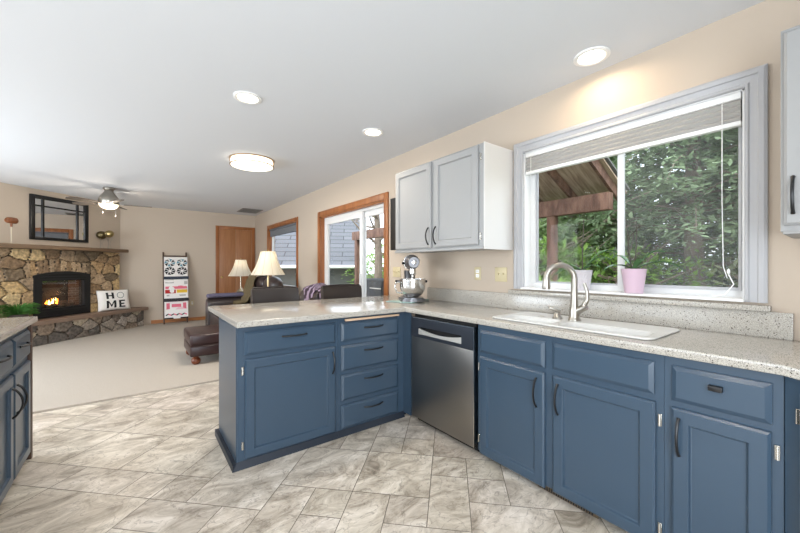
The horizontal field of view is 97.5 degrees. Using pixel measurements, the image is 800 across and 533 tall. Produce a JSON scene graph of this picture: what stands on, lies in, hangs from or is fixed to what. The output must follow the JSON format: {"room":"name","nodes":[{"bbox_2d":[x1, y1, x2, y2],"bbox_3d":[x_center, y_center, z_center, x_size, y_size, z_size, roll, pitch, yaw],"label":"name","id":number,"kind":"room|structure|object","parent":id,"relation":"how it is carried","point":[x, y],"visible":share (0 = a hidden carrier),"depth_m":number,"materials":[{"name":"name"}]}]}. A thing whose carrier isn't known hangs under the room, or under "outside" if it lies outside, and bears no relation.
{"room":"kitchen","nodes":[
{"label":"kitchen","id":0,"kind":"room"},
{"bbox_2d":[7,313,28,317],"bbox_3d":[-5.798,0.791,5.323,0.238,0.135,0.238,0,0,-37],"label":"pot","id":1,"kind":"object","parent":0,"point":[10,315],"depth_m":5.26,"materials":[{"name":"grey ceramic"}]},
{"bbox_2d":[0,182,119,289],"bbox_3d":[-6.176,0.050,5.111,0.140,2.660,4.395,0,0,8],"label":"wall","id":2,"kind":"structure","parent":0,"point":[14,199],"depth_m":5.74,"materials":[{"name":"beige paint"}]},
{"bbox_2d":[29,193,88,242],"bbox_3d":[-5.938,-0.815,6.146,0.038,0.740,0.920,0,0,8],"label":"wall mirror","id":3,"kind":"object","parent":2,"relation":"attached to","point":[50,218],"visible":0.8,"depth_m":6.10,"materials":[{"name":"black metal"}]},
{"bbox_2d":[35,198,83,239],"bbox_3d":[-5.948,-0.801,6.147,0.007,0.653,0.806,0,0,8],"label":"mirror glass","id":4,"kind":"object","parent":3,"relation":"attached to","point":[55,219],"depth_m":6.10,"materials":[{"name":"silver mirror"}]},
{"bbox_2d":[33,320,218,413],"bbox_3d":[-4.455,1.311,5.146,5.770,0.138,5.020,0,0,-37],"label":"floor","id":5,"kind":"structure","parent":0,"point":[148,358],"depth_m":4.36,"materials":[{"name":"beige carpet"}]},
{"bbox_2d":[0,243,147,346],"bbox_3d":[-5.737,0.449,6.211,0.419,1.584,2.677,0,0,8],"label":"stone fireplace","id":6,"kind":"object","parent":5,"relation":"on","point":[19,263],"visible":0.85,"depth_m":5.97,"materials":[{"name":"brown stone"}]},
{"bbox_2d":[4,217,18,243],"bbox_3d":[-5.876,-0.545,5.304,0.096,0.402,0.132,0,0,8],"label":"ornament","id":7,"kind":"object","parent":6,"relation":"on","point":[11,220],"visible":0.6,"depth_m":5.29,"materials":[{"name":"brown wood"}]},
{"bbox_2d":[0,302,40,317],"bbox_3d":[-5.798,0.710,5.324,0.240,0.297,0.596,0,0,8],"label":"potted fern","id":8,"kind":"object","parent":6,"relation":"on","point":[24,310],"visible":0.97,"depth_m":5.30,"materials":[{"name":"green plant"}]},
{"bbox_2d":[33,271,90,318],"bbox_3d":[-5.880,0.465,6.079,0.171,0.766,0.890,0,0,8],"label":"fireplace insert","id":9,"kind":"object","parent":6,"relation":"in","point":[59,293],"visible":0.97,"depth_m":6.10,"materials":[{"name":"black metal"}]},
{"bbox_2d":[96,231,105,247],"bbox_3d":[-5.778,-0.515,6.789,0.168,0.340,0.168,0,0,-37],"label":"orb","id":10,"kind":"object","parent":6,"relation":"on","point":[100,234],"visible":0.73,"depth_m":6.74,"materials":[{"name":"gold metal"}]},
{"bbox_2d":[104,230,113,248],"bbox_3d":[-5.607,-0.520,6.765,0.148,0.351,0.148,0,0,-37],"label":"orb","id":11,"kind":"object","parent":6,"relation":"on","point":[108,233],"visible":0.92,"depth_m":6.73,"materials":[{"name":"gold metal"}]},
{"bbox_2d":[96,289,130,311],"bbox_3d":[-5.594,0.656,6.858,0.158,0.404,0.561,0,0,24],"label":"throw pillow","id":12,"kind":"object","parent":6,"relation":"on","point":[108,300],"visible":1,"depth_m":6.80,"materials":[{"name":"white fabric"}]},
{"bbox_2d":[162,252,187,323],"bbox_3d":[-4.934,0.457,7.706,0.458,1.549,0.310,0,0,-37],"label":"blanket ladder","id":13,"kind":"object","parent":5,"relation":"on","point":[163,255],"visible":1,"depth_m":7.62,"materials":[{"name":"brown wood"}]},
{"bbox_2d":[164,301,187,318],"bbox_3d":[-4.868,0.927,7.638,0.434,0.394,0.140,0,0,-37],"label":"patchwork quilt","id":14,"kind":"object","parent":13,"relation":"hanging from","point":[172,310],"visible":1,"depth_m":7.61,"materials":[{"name":"white fabric"}]},
{"bbox_2d":[164,279,188,301],"bbox_3d":[-4.902,0.502,7.689,0.463,0.524,0.193,0,0,-37],"label":"patchwork quilt","id":15,"kind":"object","parent":13,"relation":"hanging from","point":[174,290],"visible":1,"depth_m":7.66,"materials":[{"name":"white fabric"}]},
{"bbox_2d":[164,257,188,279],"bbox_3d":[-4.953,0.038,7.759,0.459,0.499,0.179,0,0,-37],"label":"patchwork quilt","id":16,"kind":"object","parent":13,"relation":"hanging from","point":[175,268],"visible":1,"depth_m":7.74,"materials":[{"name":"white fabric"}]},
{"bbox_2d":[184,324,218,364],"bbox_3d":[-2.624,1.048,4.809,0.520,0.386,0.759,0,0,-37],"label":"leather ottoman","id":17,"kind":"object","parent":5,"relation":"on","point":[198,340],"visible":0.61,"depth_m":4.49,"materials":[{"name":"brown leather"}]},
{"bbox_2d":[184,324,218,345],"bbox_3d":[-2.627,0.929,4.813,0.520,0.148,0.750,0,0,-37],"label":"cushion","id":18,"kind":"object","parent":17,"relation":"on","point":[207,335],"depth_m":4.53,"materials":[{"name":"leather"}]},
{"bbox_2d":[205,276,282,324],"bbox_3d":[-2.803,0.689,6.401,1.060,1.023,1.880,0,0,-37],"label":"leather sofa","id":19,"kind":"object","parent":5,"relation":"on","point":[260,281],"visible":0.29,"depth_m":6.67,"materials":[{"name":"brown leather"}]},
{"bbox_2d":[206,292,243,297],"bbox_3d":[-3.430,0.565,6.936,0.674,0.077,0.240,0,0,-37],"label":"throw","id":20,"kind":"object","parent":19,"relation":"on","point":[212,295],"visible":0.86,"depth_m":6.86,"materials":[{"name":"purple fabric"}]},
{"bbox_2d":[233,274,269,303],"bbox_3d":[-2.927,0.419,6.933,0.644,0.631,0.600,0,0,-37],"label":"knitted throw","id":21,"kind":"object","parent":19,"relation":"on","point":[249,283],"visible":0.64,"depth_m":6.83,"materials":[{"name":"beige fabric"}]},
{"bbox_2d":[254,276,266,286],"bbox_3d":[-2.704,0.332,6.894,0.309,0.309,0.615,0,0,-37],"label":"pillow","id":22,"kind":"object","parent":19,"relation":"on","point":[258,282],"depth_m":6.71,"materials":[{"name":"brown leather"}]},
{"bbox_2d":[263,276,282,286],"bbox_3d":[-2.301,0.332,6.360,0.309,0.309,0.615,0,0,-37],"label":"pillow","id":23,"kind":"object","parent":19,"relation":"on","point":[273,281],"depth_m":6.17,"materials":[{"name":"brown leather"}]},
{"bbox_2d":[299,290,319,300],"bbox_3d":[-1.381,0.761,5.194,0.580,0.962,0.620,0,0,-37],"label":"armchair","id":24,"kind":"object","parent":5,"relation":"on","point":[316,296],"visible":0.08,"depth_m":5.01,"materials":[{"name":"brown leather"}]},
{"bbox_2d":[303,283,325,299],"bbox_3d":[-1.244,0.466,5.294,0.297,0.433,0.646,0,0,-37],"label":"blanket","id":25,"kind":"object","parent":24,"relation":"on","point":[309,290],"visible":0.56,"depth_m":5.35,"materials":[{"name":"purple fabric"}]},
{"bbox_3d":[-2.011,0.901,5.333,0.420,0.682,0.420,0,0,-37],"label":"side table","id":26,"kind":"object","parent":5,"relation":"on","visible":0},
{"bbox_2d":[251,249,284,286],"bbox_3d":[-2.007,0.146,5.336,0.497,0.823,0.496,0,0,-37],"label":"table lamp","id":27,"kind":"object","parent":26,"relation":"on","point":[268,264],"visible":0.87,"depth_m":5.21,"materials":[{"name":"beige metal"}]},
{"bbox_3d":[-3.420,0.951,7.538,0.460,0.582,0.460,0,0,-37],"label":"side table","id":28,"kind":"object","parent":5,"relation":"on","visible":0},
{"bbox_2d":[228,258,250,292],"bbox_3d":[-3.412,0.239,7.519,0.497,0.838,0.496,0,0,-37],"label":"table lamp","id":29,"kind":"object","parent":28,"relation":"on","point":[240,268],"visible":0.81,"depth_m":7.40,"materials":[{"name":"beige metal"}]},
{"bbox_2d":[120,205,255,323],"bbox_3d":[-4.867,0.050,8.064,2.920,2.660,0.140,0,0,-37],"label":"wall","id":30,"kind":"structure","parent":0,"point":[146,232],"depth_m":7.71,"materials":[{"name":"beige paint"}]},
{"bbox_2d":[151,316,204,323],"bbox_3d":[-4.883,1.202,7.952,1.240,0.075,0.017,0,0,-37],"label":"baseboard","id":31,"kind":"structure","parent":30,"relation":"attached to","point":[202,317],"depth_m":7.88,"materials":[{"name":"brown wood"}]},
{"bbox_2d":[216,225,254,292],"bbox_3d":[-4.010,0.133,8.579,0.890,2.215,0.066,0,0,-37],"label":"door","id":32,"kind":"structure","parent":30,"relation":"in","point":[236,243],"depth_m":8.54,"materials":[{"name":"brown wood"}]},
{"bbox_2d":[0,381,627,532],"bbox_3d":[-1.268,1.320,0.911,5.770,0.120,5.580,0,0,-37],"label":"floor","id":33,"kind":"structure","parent":0,"point":[155,462],"depth_m":2.06,"materials":[{"name":"tile"}]},
{"bbox_2d":[0,324,32,504],"bbox_3d":[-2.418,0.817,1.784,0.722,0.884,0.880,0,0,-37],"label":"base cabinet","id":34,"kind":"object","parent":33,"relation":"on","point":[16,351],"visible":1,"depth_m":1.99,"materials":[{"name":"blue paint"}]},
{"bbox_2d":[251,286,298,303],"bbox_3d":[-1.190,0.733,3.519,0.475,1.054,0.506,0,0,-37],"label":"counter stool","id":35,"kind":"object","parent":33,"relation":"on","point":[269,294],"visible":0.27,"depth_m":3.66,"materials":[{"name":"brown leather"}]},
{"bbox_2d":[215,317,338,472],"bbox_3d":[-0.904,0.817,2.580,0.718,0.884,0.634,0,0,-37],"label":"base cabinet","id":36,"kind":"object","parent":33,"relation":"on","point":[278,383],"visible":0.99,"depth_m":2.35,"materials":[{"name":"blue paint"}]},
{"bbox_2d":[320,284,361,298],"bbox_3d":[-0.571,0.733,3.960,0.500,1.054,0.506,0,0,-37],"label":"counter stool","id":37,"kind":"object","parent":33,"relation":"on","point":[335,291],"visible":0.16,"depth_m":4.10,"materials":[{"name":"brown leather"}]},
{"bbox_2d":[338,312,411,437],"bbox_3d":[-0.344,0.817,2.976,0.651,0.884,0.670,0,0,-37],"label":"base cabinet","id":38,"kind":"object","parent":33,"relation":"on","point":[375,351],"visible":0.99,"depth_m":2.75,"materials":[{"name":"blue paint"}]},
{"bbox_2d":[411,314,479,451],"bbox_3d":[0.525,0.822,2.772,0.587,0.874,0.667,0,0,-37],"label":"dishwasher","id":39,"kind":"object","parent":33,"relation":"on","point":[444,351],"visible":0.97,"depth_m":2.53,"materials":[{"name":"silver metal"}]},
{"bbox_2d":[478,324,663,532],"bbox_3d":[1.034,0.817,2.063,0.646,0.884,1.017,0,0,-37],"label":"base cabinet","id":40,"kind":"object","parent":33,"relation":"on","point":[583,422],"visible":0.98,"depth_m":1.78,"materials":[{"name":"blue paint"}]},
{"bbox_2d":[208,287,799,379],"bbox_3d":[0.344,0.288,1.958,1.934,0.204,3.955,0,0,-37],"label":"countertop","id":41,"kind":"structure","parent":40,"relation":"on","point":[752,337],"depth_m":2.00,"materials":[{"name":"beige stone"}]},
{"bbox_2d":[386,299,428,302],"bbox_3d":[0.078,0.330,3.413,0.280,0.008,0.380,0,0,28],"label":"glass cutting board","id":42,"kind":"object","parent":41,"relation":"on","point":[395,300],"visible":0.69,"depth_m":3.28,"materials":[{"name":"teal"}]},
{"bbox_2d":[394,255,426,301],"bbox_3d":[0.108,0.105,3.394,0.305,0.439,0.383,0,0,13],"label":"stand mixer","id":43,"kind":"object","parent":42,"relation":"on","point":[411,287],"visible":1,"depth_m":3.24,"materials":[{"name":"silver metal"}]},
{"bbox_2d":[394,278,424,296],"bbox_3d":[0.113,0.202,3.344,0.318,0.173,0.287,0,0,-37],"label":"bowl","id":44,"kind":"object","parent":43,"relation":"on","point":[409,287],"depth_m":3.23,"materials":[{"name":"silver metal"}]},
{"bbox_2d":[542,262,589,320],"bbox_3d":[0.988,0.149,2.108,0.255,0.348,0.094,0,0,16],"label":"kitchen faucet","id":45,"kind":"object","parent":41,"relation":"on","point":[575,310],"visible":1,"depth_m":2.09,"materials":[{"name":"silver metal"}]},
{"bbox_2d":[492,312,679,339],"bbox_3d":[1.026,0.412,2.055,0.440,0.176,0.900,0,0,-37],"label":"sink","id":46,"kind":"object","parent":41,"relation":"in","point":[614,328],"visible":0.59,"depth_m":1.96,"materials":[{"name":"white ceramic"}]},
{"bbox_2d":[548,306,562,318],"bbox_3d":[0.965,0.284,2.179,0.083,0.078,0.060,0,0,32],"label":"soap dispenser","id":47,"kind":"object","parent":46,"relation":"on","point":[557,315],"visible":1,"depth_m":2.16,"materials":[{"name":"silver metal"}]},
{"bbox_2d":[538,485,598,518],"bbox_3d":[0.890,1.242,1.878,0.009,0.031,0.330,0,0,-37],"label":"floor vent","id":48,"kind":"object","parent":40,"relation":"attached to","point":[546,488],"depth_m":1.87,"materials":[{"name":"black"}]},
{"bbox_2d":[664,356,784,532],"bbox_3d":[1.444,0.817,1.518,0.646,0.884,0.345,0,0,-37],"label":"base cabinet","id":49,"kind":"object","parent":33,"relation":"on","point":[724,426],"visible":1,"depth_m":1.34,"materials":[{"name":"blue paint"}]},
{"bbox_2d":[785,376,799,532],"bbox_3d":[1.701,0.817,1.011,0.846,0.884,0.770,0,0,-37],"label":"base cabinet","id":50,"kind":"object","parent":33,"relation":"on","point":[792,386],"visible":0.99,"depth_m":1.20,"materials":[{"name":"blue paint"}]},
{"bbox_3d":[-1.823,0.817,0.993,0.722,0.884,1.099,0,0,-37],"label":"base cabinet","id":51,"kind":"object","parent":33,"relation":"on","visible":0},
{"bbox_2d":[0,316,37,341],"bbox_3d":[-2.117,0.354,1.331,0.718,0.038,2.072,0,0,-37],"label":"countertop","id":52,"kind":"structure","parent":51,"relation":"on","point":[9,327],"depth_m":2.06,"materials":[{"name":"beige stone"}]},
{"bbox_2d":[0,0,764,215],"bbox_3d":[-2.777,-1.340,2.916,6.050,0.120,10.880,0,0,-37],"label":"ceiling","id":53,"kind":"structure","parent":0,"point":[135,98],"depth_m":2.39,"materials":[{"name":"white paint"}]},
{"bbox_2d":[65,187,151,216],"bbox_3d":[-4.686,-1.040,5.718,1.058,0.478,1.094,0,0,-37],"label":"ceiling fan","id":54,"kind":"object","parent":53,"relation":"hanging from","point":[107,199],"visible":1,"depth_m":5.61,"materials":[{"name":"silver metal"}]},
{"bbox_2d":[233,91,261,104],"bbox_3d":[-1.153,-1.274,2.655,0.200,0.012,0.200,0,0,-37],"label":"recessed light","id":55,"kind":"object","parent":53,"relation":"in","point":[246,97],"visible":1,"depth_m":2.64,"materials":[{"name":"white paint"}]},
{"bbox_2d":[237,208,262,213],"bbox_3d":[-3.440,-1.273,8.030,0.430,0.013,0.590,0,0,-37],"label":"ceiling vent","id":56,"kind":"object","parent":53,"relation":"in","point":[244,210],"visible":1,"depth_m":7.96,"materials":[{"name":"grey metal"}]},
{"bbox_2d":[229,153,274,171],"bbox_3d":[-1.773,-1.236,4.210,0.506,0.088,0.506,0,0,-37],"label":"flush ceiling light","id":57,"kind":"object","parent":53,"relation":"attached to","point":[242,161],"visible":1,"depth_m":4.08,"materials":[{"name":"beige glass"}]},
{"bbox_2d":[362,128,382,136],"bbox_3d":[-0.258,-1.274,3.336,0.200,0.012,0.200,0,0,-37],"label":"recessed light","id":58,"kind":"object","parent":53,"relation":"in","point":[372,132],"visible":1,"depth_m":3.33,"materials":[{"name":"white paint"}]},
{"bbox_2d":[573,46,610,66],"bbox_3d":[1.165,-1.274,2.135,0.200,0.012,0.200,0,0,-37],"label":"recessed light","id":59,"kind":"object","parent":53,"relation":"in","point":[591,56],"visible":1,"depth_m":2.13,"materials":[{"name":"white paint"}]},
{"bbox_2d":[256,0,799,340],"bbox_3d":[-0.416,0.050,4.693,0.140,2.660,10.880,0,0,-37],"label":"wall","id":60,"kind":"structure","parent":0,"point":[748,38],"depth_m":2.28,"materials":[{"name":"beige paint"}]},
{"bbox_2d":[267,217,297,286],"bbox_3d":[-2.426,-0.210,7.342,0.148,1.440,1.910,0,0,-37],"label":"window","id":61,"kind":"structure","parent":60,"relation":"in","point":[292,220],"depth_m":7.15,"materials":[{"name":"brown wood"}]},
{"bbox_2d":[269,222,295,236],"bbox_3d":[-2.446,-0.757,7.327,0.038,0.174,1.730,0,0,-37],"label":"roller blind","id":62,"kind":"object","parent":61,"relation":"attached to","point":[289,228],"visible":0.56,"depth_m":7.29,"materials":[{"name":"grey fabric"}]},
{"bbox_2d":[317,192,388,296],"bbox_3d":[-0.694,0.182,5.047,0.160,2.155,2.030,0,0,-37],"label":"door","id":63,"kind":"structure","parent":60,"relation":"in","point":[378,207],"depth_m":4.85,"materials":[{"name":"brown wood"}]},
{"bbox_2d":[390,198,395,249],"bbox_3d":[0.049,-0.480,3.879,0.094,0.590,0.480,0,0,-37],"label":"wall screen","id":64,"kind":"object","parent":60,"relation":"attached to","point":[393,200],"visible":0.3,"depth_m":3.96,"materials":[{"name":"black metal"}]},
{"bbox_2d":[393,267,400,276],"bbox_3d":[-0.043,0.064,4.067,0.015,0.118,0.150,0,0,-37],"label":"light switch","id":65,"kind":"object","parent":60,"relation":"attached to","point":[396,270],"visible":1,"depth_m":4.06,"materials":[{"name":"beige plastic"}]},
{"bbox_2d":[395,141,512,252],"bbox_3d":[0.411,-0.531,3.143,0.400,0.798,1.121,0,0,-37],"label":"upper cabinet","id":66,"kind":"object","parent":60,"relation":"attached to","point":[462,200],"visible":1,"depth_m":2.82,"materials":[{"name":"grey paint"}]},
{"bbox_2d":[474,267,480,279],"bbox_3d":[0.687,0.062,3.104,0.008,0.116,0.072,0,0,-37],"label":"wall outlet","id":67,"kind":"object","parent":60,"relation":"attached to","point":[477,270],"visible":1,"depth_m":3.10,"materials":[{"name":"beige plastic"}]},
{"bbox_2d":[495,267,506,281],"bbox_3d":[0.832,0.066,2.904,0.015,0.118,0.118,0,0,-37],"label":"light switch","id":68,"kind":"object","parent":60,"relation":"attached to","point":[500,272],"visible":1,"depth_m":2.90,"materials":[{"name":"beige plastic"}]},
{"bbox_2d":[427,287,793,339],"bbox_3d":[1.045,0.302,2.614,0.022,0.175,2.520,0,0,-37],"label":"backsplash","id":69,"kind":"structure","parent":60,"relation":"attached to","point":[780,325],"depth_m":2.04,"materials":[{"name":"grey stone"}]},
{"bbox_2d":[514,63,767,302],"bbox_3d":[1.377,-0.397,2.269,0.180,1.143,1.406,0,0,-37],"label":"window","id":70,"kind":"structure","parent":60,"relation":"in","point":[752,83],"depth_m":1.90,"materials":[{"name":"grey paint"}]},
{"bbox_2d":[551,220,617,289],"bbox_3d":[1.245,-0.079,2.373,0.406,0.478,0.166,0,0,26],"label":"potted orchid","id":71,"kind":"object","parent":70,"relation":"on","point":[584,276],"visible":0.84,"depth_m":2.35,"materials":[{"name":"grey ceramic"}]},
{"bbox_2d":[526,92,741,296],"bbox_3d":[1.353,-0.359,2.252,0.057,1.036,1.217,0,0,-37],"label":"cellular shade","id":72,"kind":"object","parent":70,"relation":"attached to","point":[722,113],"visible":0.94,"depth_m":2.07,"materials":[{"name":"white fabric"}]},
{"bbox_2d":[604,217,685,293],"bbox_3d":[1.446,-0.072,2.083,0.394,0.465,0.155,0,0,38],"label":"potted orchid","id":73,"kind":"object","parent":70,"relation":"on","point":[633,278],"visible":1,"depth_m":2.08,"materials":[{"name":"pink ceramic"}]},
{"bbox_2d":[781,25,799,238],"bbox_3d":[1.879,-0.537,1.193,0.400,0.818,0.767,0,0,-37],"label":"upper cabinet","id":74,"kind":"object","parent":60,"relation":"attached to","point":[790,38],"visible":1,"depth_m":1.38,"materials":[{"name":"grey paint"}]},
{"label":"outside","id":75,"kind":"structure","parent":0,"visible":0},
{"bbox_3d":[14.474,1.660,32.795,57.430,0.100,85.000,0,0,-37],"label":"ground","id":76,"kind":"structure","parent":75,"visible":0},
{"bbox_2d":[275,218,366,285],"bbox_3d":[-7.620,-0.615,16.989,11.740,4.450,9.210,0,0,-7],"label":"house","id":77,"kind":"structure","parent":76,"relation":"on","point":[342,246],"depth_m":13.72,"materials":[{"name":"grey wood"}]},
{"bbox_2d":[341,251,383,283],"bbox_3d":[-0.589,0.511,13.309,3.306,2.887,3.060,0,0,-15],"label":"leafy shrub","id":78,"kind":"object","parent":76,"relation":"on","point":[367,255],"visible":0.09,"depth_m":13.05,"materials":[{"name":"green plant"}]},
{"bbox_2d":[352,215,383,277],"bbox_3d":[-0.609,-1.569,10.782,2.563,6.468,2.336,0,0,21],"label":"bare tree","id":79,"kind":"object","parent":76,"relation":"on","point":[378,255],"visible":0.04,"depth_m":10.87,"materials":[{"name":"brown plant"}]},
{"bbox_2d":[366,244,383,277],"bbox_3d":[0.196,0.291,14.321,3.672,3.464,3.967,0,0,18],"label":"leafy shrub","id":80,"kind":"object","parent":76,"relation":"on","point":[372,244],"visible":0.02,"depth_m":14.03,"materials":[{"name":"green plant"}]},
{"bbox_2d":[539,274,600,281],"bbox_3d":[1.460,0.843,3.515,1.221,1.533,1.095,0,0,-3],"label":"fern","id":81,"kind":"object","parent":76,"relation":"on","point":[559,280],"visible":0.02,"depth_m":3.67,"materials":[{"name":"green plant"}]},
{"bbox_2d":[539,216,613,283],"bbox_3d":[2.623,0.511,6.883,3.306,2.887,3.060,0,0,14],"label":"leafy shrub","id":82,"kind":"object","parent":76,"relation":"on","point":[542,254],"visible":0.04,"depth_m":6.49,"materials":[{"name":"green plant"}]},
{"bbox_2d":[539,162,663,282],"bbox_3d":[5.759,-2.074,10.979,4.502,7.489,5.456,0,0,32],"label":"evergreen tree","id":83,"kind":"object","parent":76,"relation":"on","point":[616,162],"visible":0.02,"depth_m":10.01,"materials":[{"name":"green plant"}]},
{"bbox_2d":[539,154,682,285],"bbox_3d":[4.311,-1.593,8.558,3.914,6.512,4.744,0,0,-10],"label":"evergreen tree","id":84,"kind":"object","parent":76,"relation":"on","point":[573,217],"visible":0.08,"depth_m":7.58,"materials":[{"name":"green plant"}]},
{"bbox_2d":[540,128,737,286],"bbox_3d":[5.048,-1.891,6.122,4.734,7.108,4.117,0,0,-10],"label":"evergreen tree","id":85,"kind":"object","parent":76,"relation":"on","point":[692,227],"visible":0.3,"depth_m":5.64,"materials":[{"name":"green plant"}]},
{"bbox_2d":[543,153,734,281],"bbox_3d":[8.662,-0.926,12.087,7.583,7.148,7.823,0,0,-6],"label":"leafy shrub","id":86,"kind":"object","parent":76,"relation":"on","point":[734,153],"visible":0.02,"depth_m":10.74,"materials":[{"name":"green plant"}]},
{"bbox_2d":[558,233,723,286],"bbox_3d":[3.767,0.621,5.905,2.754,2.598,2.975,0,0,35],"label":"leafy shrub","id":87,"kind":"object","parent":76,"relation":"on","point":[650,258],"visible":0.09,"depth_m":5.76,"materials":[{"name":"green plant"}]},
{"bbox_2d":[598,133,737,286],"bbox_3d":[7.713,-2.338,9.410,5.434,8.896,5.606,0,0,22],"label":"evergreen tree","id":88,"kind":"object","parent":76,"relation":"on","point":[678,169],"visible":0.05,"depth_m":8.71,"materials":[{"name":"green plant"}]},
{"bbox_2d":[651,127,737,287],"bbox_3d":[6.344,-1.716,5.003,3.911,6.752,4.497,0,0,-23],"label":"evergreen tree","id":89,"kind":"object","parent":76,"relation":"on","point":[733,240],"visible":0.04,"depth_m":5.77,"materials":[{"name":"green plant"}]},
{"bbox_2d":[656,170,736,286],"bbox_3d":[10.468,-0.832,9.130,7.533,6.883,7.302,0,0,-10],"label":"leafy shrub","id":90,"kind":"object","parent":76,"relation":"on","point":[712,278],"visible":0.02,"depth_m":9.08,"materials":[{"name":"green plant"}]},
{"bbox_2d":[659,257,737,286],"bbox_3d":[5.008,0.671,4.735,2.897,2.647,2.808,0,0,13],"label":"leafy shrub","id":91,"kind":"object","parent":76,"relation":"on","point":[732,266],"visible":0.03,"depth_m":5.15,"materials":[{"name":"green plant"}]},
{"bbox_2d":[708,150,737,286],"bbox_3d":[8.648,-2.338,6.907,5.606,8.896,5.434,0,0,3],"label":"evergreen tree","id":92,"kind":"object","parent":76,"relation":"on","point":[726,150],"visible":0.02,"depth_m":8.16,"materials":[{"name":"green plant"}]},
{"bbox_3d":[-0.045,1.460,6.849,3.035,0.299,7.000,0,0,-37],"label":"deck","id":93,"kind":"object","parent":76,"relation":"on","visible":0},
{"bbox_2d":[366,278,383,296],"bbox_3d":[-0.180,0.747,5.321,0.488,1.123,0.680,0,0,-37],"label":"covered grill","id":94,"kind":"object","parent":93,"relation":"on","point":[374,286],"visible":0.12,"depth_m":5.19,"materials":[{"name":"grey metal"}]},
{"bbox_2d":[352,157,629,283],"bbox_3d":[-0.093,-0.594,6.951,3.010,3.806,7.180,0,0,-37],"label":"pergola","id":95,"kind":"structure","parent":93,"relation":"on","point":[588,187],"depth_m":5.17,"materials":[{"name":"brown wood"}]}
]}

